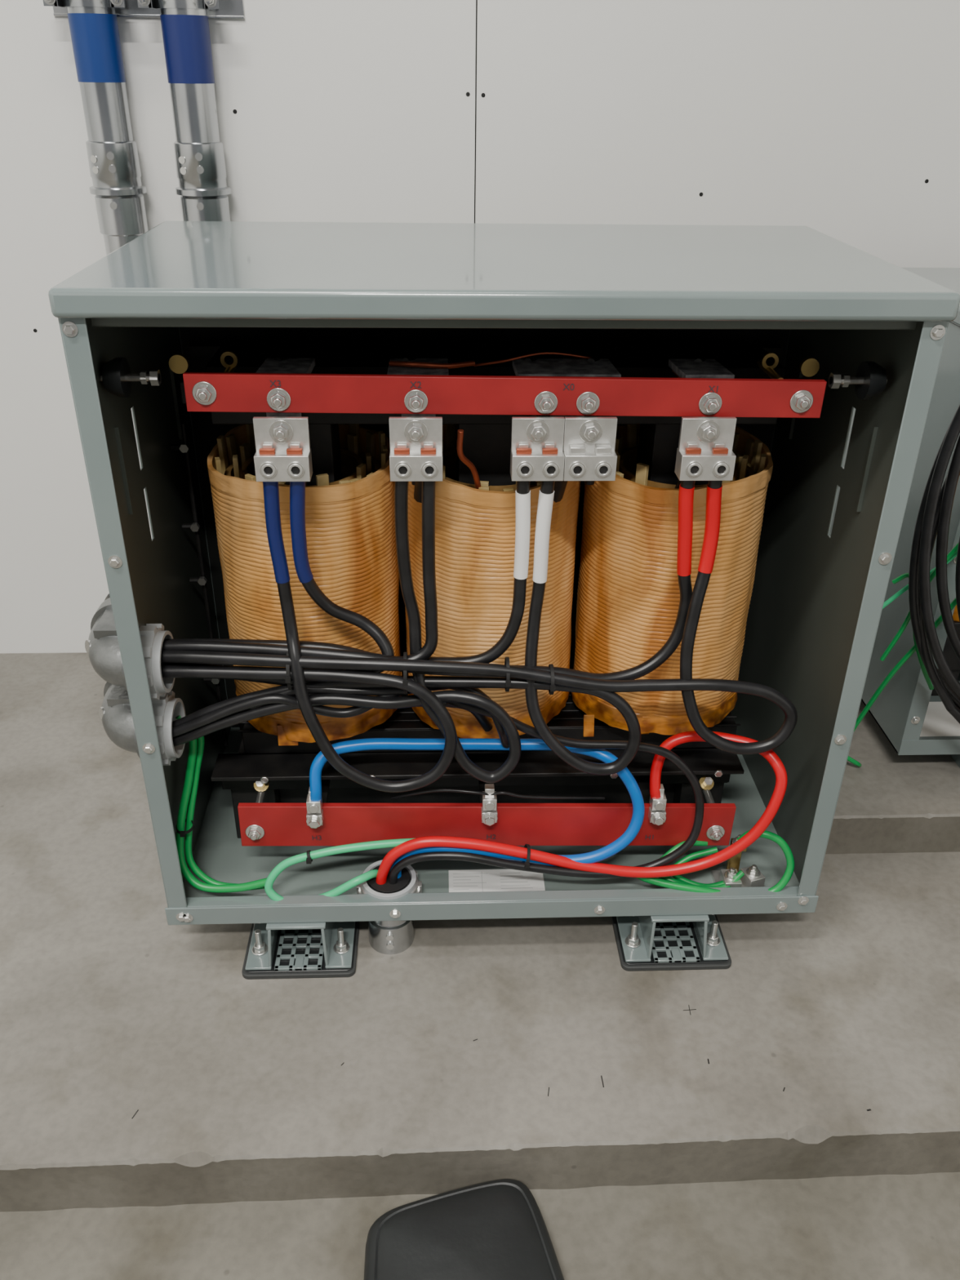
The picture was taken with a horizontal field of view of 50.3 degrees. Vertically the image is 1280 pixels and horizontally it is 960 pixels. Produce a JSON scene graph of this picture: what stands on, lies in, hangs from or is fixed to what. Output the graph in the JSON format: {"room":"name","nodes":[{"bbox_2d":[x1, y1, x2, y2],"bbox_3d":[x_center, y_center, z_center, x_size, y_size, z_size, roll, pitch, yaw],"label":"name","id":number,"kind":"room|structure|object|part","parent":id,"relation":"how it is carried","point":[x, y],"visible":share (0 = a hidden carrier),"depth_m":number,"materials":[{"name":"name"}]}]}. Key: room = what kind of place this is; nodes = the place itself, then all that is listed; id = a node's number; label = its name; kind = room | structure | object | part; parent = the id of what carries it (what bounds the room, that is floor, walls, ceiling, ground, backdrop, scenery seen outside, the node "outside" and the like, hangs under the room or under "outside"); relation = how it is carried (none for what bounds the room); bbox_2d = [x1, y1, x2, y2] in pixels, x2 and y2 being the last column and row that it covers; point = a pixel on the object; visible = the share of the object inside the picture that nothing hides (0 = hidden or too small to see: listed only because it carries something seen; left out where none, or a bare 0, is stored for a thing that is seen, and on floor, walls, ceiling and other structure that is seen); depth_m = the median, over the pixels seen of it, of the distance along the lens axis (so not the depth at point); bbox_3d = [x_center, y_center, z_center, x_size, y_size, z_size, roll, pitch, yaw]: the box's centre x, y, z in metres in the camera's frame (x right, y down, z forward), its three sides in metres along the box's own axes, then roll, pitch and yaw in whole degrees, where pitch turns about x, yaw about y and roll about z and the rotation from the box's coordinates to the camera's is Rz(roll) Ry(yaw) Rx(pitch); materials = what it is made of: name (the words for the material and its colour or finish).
{"room":"electrical room","nodes":[
{"label":"electrical room","id":0,"kind":"room"},
{"bbox_2d":[0,0,959,653],"bbox_3d":[-0.147,-1.222,1.412,4.100,2.975,0.050,0,30,-2],"label":"wall","id":1,"kind":"structure","parent":0,"point":[839,120],"depth_m":1.63,"materials":[{"name":"white paint"}]},
{"bbox_2d":[43,0,174,700],"bbox_3d":[-0.471,-1.206,0.911,0.127,2.517,0.830,-6,30,-13],"label":"conduit","id":2,"kind":"object","parent":1,"relation":"attached to","point":[115,172],"visible":0.46,"depth_m":1.51,"materials":[{"name":"metal"}]},
{"bbox_2d":[53,0,244,18],"bbox_3d":[-0.494,-0.950,1.517,0.282,0.044,0.004,0,30,-2],"label":"channel","id":3,"kind":"object","parent":1,"relation":"attached to","point":[228,9],"visible":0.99,"depth_m":1.52,"materials":[{"name":"metal"}]},
{"bbox_2d":[98,0,231,765],"bbox_3d":[-0.414,-1.167,0.939,0.115,2.611,0.812,0,30,-2],"label":"conduit","id":4,"kind":"object","parent":1,"relation":"attached to","point":[203,189],"visible":0.38,"depth_m":1.51,"materials":[{"name":"metal"}]},
{"bbox_2d":[0,1172,959,1279],"bbox_3d":[-0.079,1.185,0.230,4.200,0.050,4.480,0,30,-2],"label":"floor","id":5,"kind":"structure","parent":0,"point":[874,1227],"depth_m":1.12,"materials":[{"name":"concrete"}]},
{"bbox_2d":[364,1178,564,1279],"bbox_3d":[-0.004,0.670,1.031,0.230,0.060,0.258,0,30,-2],"label":"pad","id":6,"kind":"object","parent":5,"relation":"on","point":[496,1229],"visible":1,"depth_m":1.06,"materials":[{"name":"black rubber"}]},
{"bbox_2d":[0,652,959,1212],"bbox_3d":[-0.141,0.332,1.611,4.100,0.075,1.134,0,30,-2],"label":"concrete housekeeping pad","id":7,"kind":"object","parent":5,"relation":"on","point":[241,1090],"visible":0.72,"depth_m":1.26,"materials":[{"name":"grey concrete"}]},
{"bbox_2d":[356,859,422,954],"bbox_3d":[-0.121,0.360,1.373,0.086,0.109,0.085,0,30,-2],"label":"conduit","id":8,"kind":"object","parent":7,"relation":"on","point":[385,937],"visible":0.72,"depth_m":1.35,"materials":[{"name":"metal"}]},
{"bbox_2d":[48,221,959,979],"bbox_3d":[0.016,-0.051,1.338,0.844,0.864,0.470,0,30,-2],"label":"transformer","id":9,"kind":"object","parent":7,"relation":"on","point":[617,366],"visible":0.8,"depth_m":1.24,"materials":[{"name":"grey metal"}]},
{"bbox_2d":[160,480,797,901],"bbox_3d":[-0.003,0.068,1.234,0.832,0.581,0.110,0,30,-2],"label":"cable bundle","id":10,"kind":"object","parent":9,"relation":"in","point":[316,675],"visible":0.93,"depth_m":1.21,"materials":[{"name":"black"}]},
{"bbox_3d":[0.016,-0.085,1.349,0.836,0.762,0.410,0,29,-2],"label":"panel","id":11,"kind":"part","parent":9,"relation":"part of","materials":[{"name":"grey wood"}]},
{"bbox_3d":[0.021,-0.419,1.138,0.842,0.027,0.455,0,29,-2],"label":"lid","id":12,"kind":"part","parent":9,"relation":"part of","materials":[{"name":"grey metal"}]},
{"bbox_2d":[825,700,959,853],"bbox_3d":[1.184,0.135,1.845,1.430,0.070,0.636,0,30,-2],"label":"concrete plinth","id":13,"kind":"object","parent":7,"relation":"on","point":[893,802],"depth_m":1.56,"materials":[{"name":"grey concrete"}]},
{"bbox_2d":[829,267,959,768],"bbox_3d":[1.005,-0.194,1.645,0.726,0.695,0.451,0,30,-2],"label":"electrical cabinet","id":14,"kind":"object","parent":13,"relation":"on","point":[913,717],"visible":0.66,"depth_m":1.57,"materials":[{"name":"grey metal"}]},
{"bbox_3d":[1.009,-0.486,1.480,0.726,0.025,0.451,0,29,-2],"label":"lid","id":15,"kind":"part","parent":14,"relation":"part of","materials":[{"name":"grey metal"}]},
{"bbox_2d":[908,404,959,724],"bbox_3d":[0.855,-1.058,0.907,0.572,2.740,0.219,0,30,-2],"label":"cable coil","id":16,"kind":"object","parent":14,"relation":"in","point":[934,516],"visible":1,"depth_m":1.33,"materials":[{"name":"black rubber"}]},
{"bbox_2d":[847,542,958,767],"bbox_3d":[0.630,0.021,1.471,0.166,0.481,0.069,20,35,30],"label":"ground wire","id":17,"kind":"object","parent":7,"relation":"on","point":[952,554],"visible":0.61,"depth_m":1.46,"materials":[{"name":"green"}]}
]}

